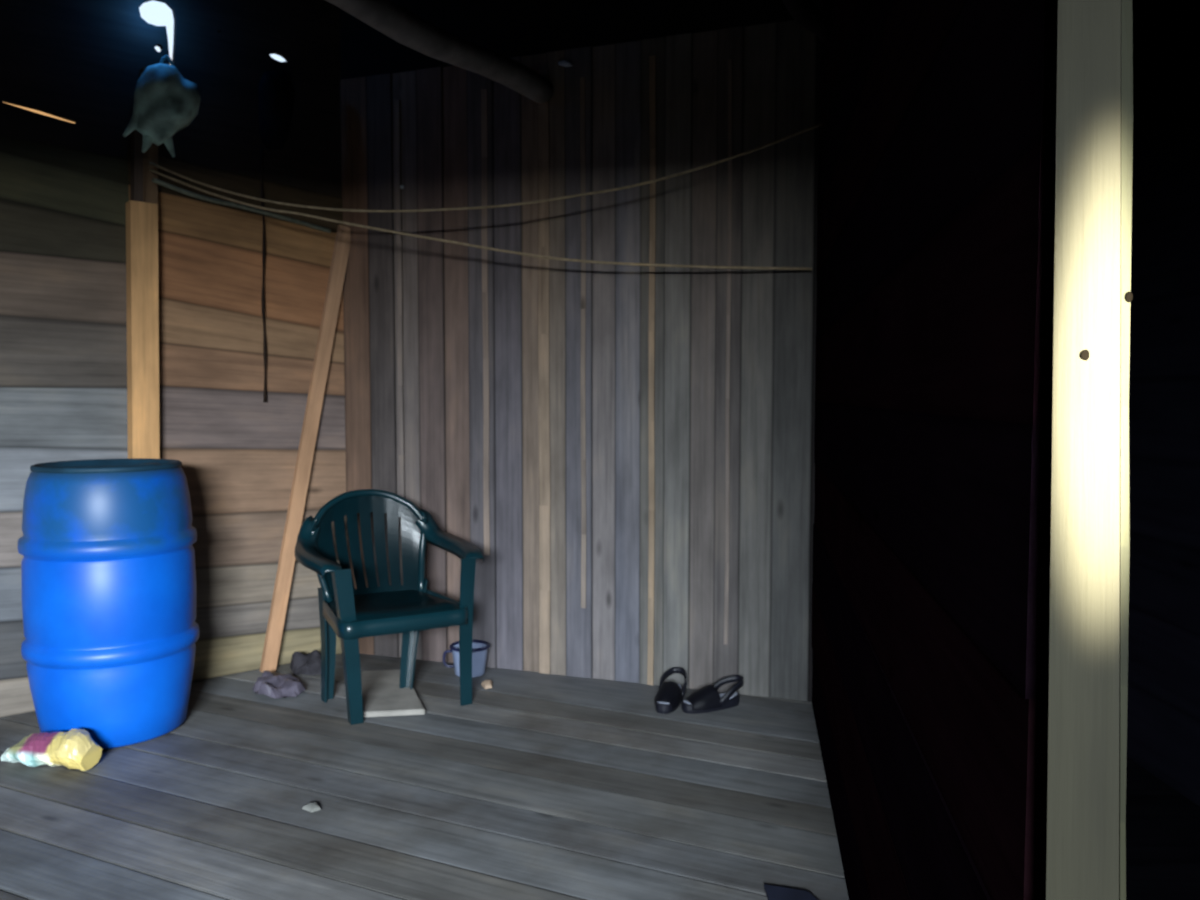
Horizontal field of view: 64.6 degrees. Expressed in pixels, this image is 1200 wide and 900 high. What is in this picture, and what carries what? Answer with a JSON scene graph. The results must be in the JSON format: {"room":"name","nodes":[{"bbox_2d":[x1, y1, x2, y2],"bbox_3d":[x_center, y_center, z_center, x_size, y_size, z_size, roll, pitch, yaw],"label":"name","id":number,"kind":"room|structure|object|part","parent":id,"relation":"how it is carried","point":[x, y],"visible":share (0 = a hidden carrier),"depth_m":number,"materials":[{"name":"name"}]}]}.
{"room":"wooden shack","nodes":[
{"label":"wooden shack","id":0,"kind":"room"},
{"bbox_2d":[0,0,347,717],"bbox_3d":[-2.436,-0.491,3.293,3.350,3.000,0.035,-3,4,-40],"label":"wall","id":1,"kind":"structure","parent":0,"point":[65,186],"depth_m":3.91,"materials":[{"name":"brown wood"}]},
{"bbox_2d":[260,148,266,401],"bbox_3d":[-1.445,-0.748,4.080,0.024,1.082,0.015,-3,4,-40],"label":"rope","id":2,"kind":"object","parent":1,"relation":"hanging from","point":[261,151],"visible":1,"depth_m":4.08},
{"bbox_2d":[340,0,820,701],"bbox_3d":[0.286,-0.523,3.844,3.126,3.000,0.045,1,4,20],"label":"wall","id":3,"kind":"structure","parent":0,"point":[626,452],"depth_m":3.94,"materials":[{"name":"grey wood"}]},
{"bbox_2d":[325,0,553,102],"bbox_3d":[-0.725,-1.415,3.046,0.103,0.168,2.126,2,4,28],"label":"roof beam","id":4,"kind":"structure","parent":3,"relation":"attached to","point":[389,18],"depth_m":3.31,"materials":[{"name":"grey wood"}]},
{"bbox_2d":[149,169,811,269],"bbox_3d":[-0.477,-0.885,3.635,2.554,0.410,0.011,0,3,3],"label":"clothesline","id":5,"kind":"object","parent":3,"relation":"attached to","point":[150,170],"visible":1,"depth_m":3.64,"materials":[{"name":"fabric"}]},
{"bbox_2d":[558,60,572,66],"bbox_3d":[-0.142,-1.587,3.900,0.066,0.029,0.008,1,4,19],"label":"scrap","id":6,"kind":"object","parent":3,"relation":"attached to","point":[564,63],"visible":1,"depth_m":3.90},
{"bbox_2d":[0,653,1199,899],"bbox_3d":[-0.990,1.142,1.463,5.540,0.050,6.110,0,3,0],"label":"floor","id":7,"kind":"structure","parent":0,"point":[542,786],"depth_m":2.79,"materials":[{"name":"grey wood"}]},
{"bbox_2d":[1,729,101,770],"bbox_3d":[-1.784,0.964,3.089,0.305,0.116,0.137,1,3,12],"label":"wrapper","id":8,"kind":"object","parent":7,"relation":"on","point":[74,748],"visible":1,"depth_m":3.04,"materials":[{"name":"yellow plastic"}]},
{"bbox_2d":[17,458,199,748],"bbox_3d":[-1.745,0.524,3.400,0.568,0.960,0.568,0,3,0],"label":"barrel","id":9,"kind":"object","parent":7,"relation":"on","point":[108,570],"visible":0.98,"depth_m":3.18,"materials":[{"name":"blue plastic"}]},
{"bbox_3d":[-1.745,0.056,3.373,0.478,0.022,0.478,0,3,0],"label":"lid","id":10,"kind":"part","parent":9,"relation":"part of","materials":[{"name":"blue plastic"}]},
{"bbox_2d":[126,66,159,458],"bbox_3d":[-1.809,-0.258,3.774,0.157,2.480,0.070,-3,4,-40],"label":"timber post","id":11,"kind":"object","parent":7,"relation":"on","point":[142,292],"visible":0.62,"depth_m":3.73,"materials":[{"name":"brown wood"}]},
{"bbox_2d":[123,55,200,156],"bbox_3d":[-1.685,-1.342,3.673,0.292,0.394,0.120,-3,4,-40],"label":"cloth bag","id":12,"kind":"object","parent":11,"relation":"hanging from","point":[165,103],"visible":1,"depth_m":3.64,"materials":[{"name":"grey fabric"}]},
{"bbox_2d":[152,178,330,232],"bbox_3d":[-1.490,-1.022,4.004,0.037,0.120,0.773,3,5,44],"label":"clothesline","id":13,"kind":"object","parent":11,"relation":"attached to","point":[154,180],"visible":1,"depth_m":3.98,"materials":[{"name":"beige fabric"}]},
{"bbox_2d":[252,670,305,697],"bbox_3d":[-1.304,0.949,3.887,0.228,0.052,0.265,0,3,0],"label":"plastic bag","id":14,"kind":"object","parent":7,"relation":"on","point":[272,685],"visible":1,"depth_m":3.82,"materials":[{"name":"grey plastic"}]},
{"bbox_2d":[260,225,350,671],"bbox_3d":[-1.300,-0.024,4.218,0.030,1.973,0.477,3,5,44],"label":"plank","id":15,"kind":"object","parent":7,"relation":"on","point":[300,483],"visible":0.93,"depth_m":4.21,"materials":[{"name":"brown wood"}]},
{"bbox_2d":[290,650,320,674],"bbox_3d":[-1.269,0.917,4.144,0.148,0.086,0.196,-2,4,-32],"label":"rag","id":16,"kind":"object","parent":7,"relation":"on","point":[310,663],"visible":0.93,"depth_m":4.10,"materials":[{"name":"grey fabric"}]},
{"bbox_2d":[302,802,320,811],"bbox_3d":[-0.833,1.032,2.757,0.058,0.013,0.044,2,4,35],"label":"paper scrap","id":17,"kind":"object","parent":7,"relation":"on","point":[311,806],"visible":1,"depth_m":2.74,"materials":[{"name":"white paper"}]},
{"bbox_2d":[294,489,483,724],"bbox_3d":[-0.835,0.581,3.692,0.650,0.814,0.560,-2,4,-30],"label":"armchair","id":18,"kind":"object","parent":7,"relation":"on","point":[349,613],"visible":1,"depth_m":3.74,"materials":[{"name":"green plastic"}]},
{"bbox_3d":[-1.063,0.357,3.533,0.115,0.172,0.534,-2,4,-25],"label":"armrest","id":19,"kind":"part","parent":18,"relation":"part of","materials":[{"name":"green plastic"}]},
{"bbox_3d":[-1.062,0.763,3.729,0.070,0.445,0.060,-2,4,-30],"label":"leg","id":20,"kind":"part","parent":18,"relation":"part of","materials":[{"name":"green plastic"}]},
{"bbox_3d":[-0.906,0.710,3.400,0.076,0.590,0.155,1,3,10],"label":"leg","id":21,"kind":"part","parent":18,"relation":"part of","materials":[{"name":"green plastic"}]},
{"bbox_3d":[-0.929,0.381,3.844,0.454,0.405,0.154,-2,4,-30],"label":"backrest","id":22,"kind":"part","parent":18,"relation":"part of","materials":[{"name":"green plastic"}]},
{"bbox_3d":[-0.803,0.607,3.638,0.470,0.068,0.430,-2,4,-30],"label":"seat","id":23,"kind":"part","parent":18,"relation":"part of","materials":[{"name":"green plastic"}]},
{"bbox_3d":[-0.763,0.755,3.877,0.085,0.445,0.170,2,4,25],"label":"leg","id":24,"kind":"part","parent":18,"relation":"part of","materials":[{"name":"green plastic"}]},
{"bbox_3d":[-0.595,0.341,3.802,0.115,0.172,0.534,-2,4,-34],"label":"armrest","id":25,"kind":"part","parent":18,"relation":"part of","materials":[{"name":"green plastic"}]},
{"bbox_3d":[-0.515,0.696,3.637,0.059,0.590,0.144,-1,4,-19],"label":"leg","id":26,"kind":"part","parent":18,"relation":"part of","materials":[{"name":"green plastic"}]},
{"bbox_2d":[362,669,424,716],"bbox_3d":[-0.838,0.970,3.815,0.226,0.021,0.570,-1,3,-14],"label":"board","id":27,"kind":"object","parent":7,"relation":"on","point":[382,695],"visible":0.81,"depth_m":3.72,"materials":[{"name":"grey wood"}]},
{"bbox_2d":[442,640,489,677],"bbox_3d":[-0.560,0.901,4.089,0.174,0.129,0.174,-3,5,-45],"label":"mug","id":28,"kind":"object","parent":7,"relation":"on","point":[479,647],"visible":0.76,"depth_m":4.05,"materials":[{"name":"metal"}]},
{"bbox_3d":[-0.653,0.898,4.089,0.051,0.079,0.012,0,3,0],"label":"handle","id":29,"kind":"part","parent":28,"relation":"part of","materials":[{"name":"metal"}]},
{"bbox_2d":[481,680,492,688],"bbox_3d":[-0.467,0.961,3.917,0.050,0.022,0.094,0,3,0],"label":"paper scrap","id":30,"kind":"object","parent":7,"relation":"on","point":[486,684],"visible":1,"depth_m":3.90,"materials":[{"name":"beige paper"}]},
{"bbox_2d":[654,667,686,713],"bbox_3d":[0.274,0.934,3.699,0.104,0.106,0.263,1,3,18],"label":"sandal","id":31,"kind":"object","parent":7,"relation":"on","point":[669,696],"visible":1,"depth_m":3.64,"materials":[{"name":"black rubber"}]},
{"bbox_2d":[681,675,743,713],"bbox_3d":[0.432,0.937,3.648,0.263,0.106,0.104,-2,4,-25],"label":"sandal","id":32,"kind":"object","parent":7,"relation":"on","point":[706,699],"visible":1,"depth_m":3.61,"materials":[{"name":"black rubber"}]},
{"bbox_2d":[764,884,817,899],"bbox_3d":[0.462,1.065,2.260,0.126,0.011,0.103,0,3,0],"label":"dark offcut","id":33,"kind":"object","parent":7,"relation":"on","point":[772,892],"visible":1,"depth_m":2.27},
{"bbox_2d":[1046,0,1132,899],"bbox_3d":[0.386,-0.142,0.731,0.096,2.600,0.052,2,4,27],"label":"post","id":34,"kind":"object","parent":7,"relation":"on","point":[1090,515],"visible":1,"depth_m":0.72,"materials":[{"name":"beige wood"}]},
{"bbox_2d":[811,0,1057,899],"bbox_3d":[0.604,-0.428,2.196,0.025,3.000,2.873,1,3,9],"label":"wall","id":35,"kind":"structure","parent":0,"point":[937,150],"depth_m":1.22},
{"bbox_2d":[149,123,821,211],"bbox_3d":[-0.481,-1.041,3.567,2.576,0.280,0.016,0,3,7],"label":"clothesline","id":36,"kind":"object","parent":35,"relation":"attached to","point":[820,124],"visible":1,"depth_m":3.56,"materials":[{"name":"fabric"}]},
{"bbox_2d":[782,0,827,41],"bbox_3d":[0.586,-1.365,2.859,0.072,0.288,1.530,1,4,23],"label":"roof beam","id":37,"kind":"structure","parent":35,"relation":"attached to","point":[806,13],"depth_m":2.97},
{"bbox_2d":[1119,0,1199,806],"bbox_3d":[1.765,-0.349,0.842,0.030,3.000,4.921,0,3,0],"label":"wall","id":38,"kind":"structure","parent":0,"point":[1163,702],"depth_m":2.93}
]}

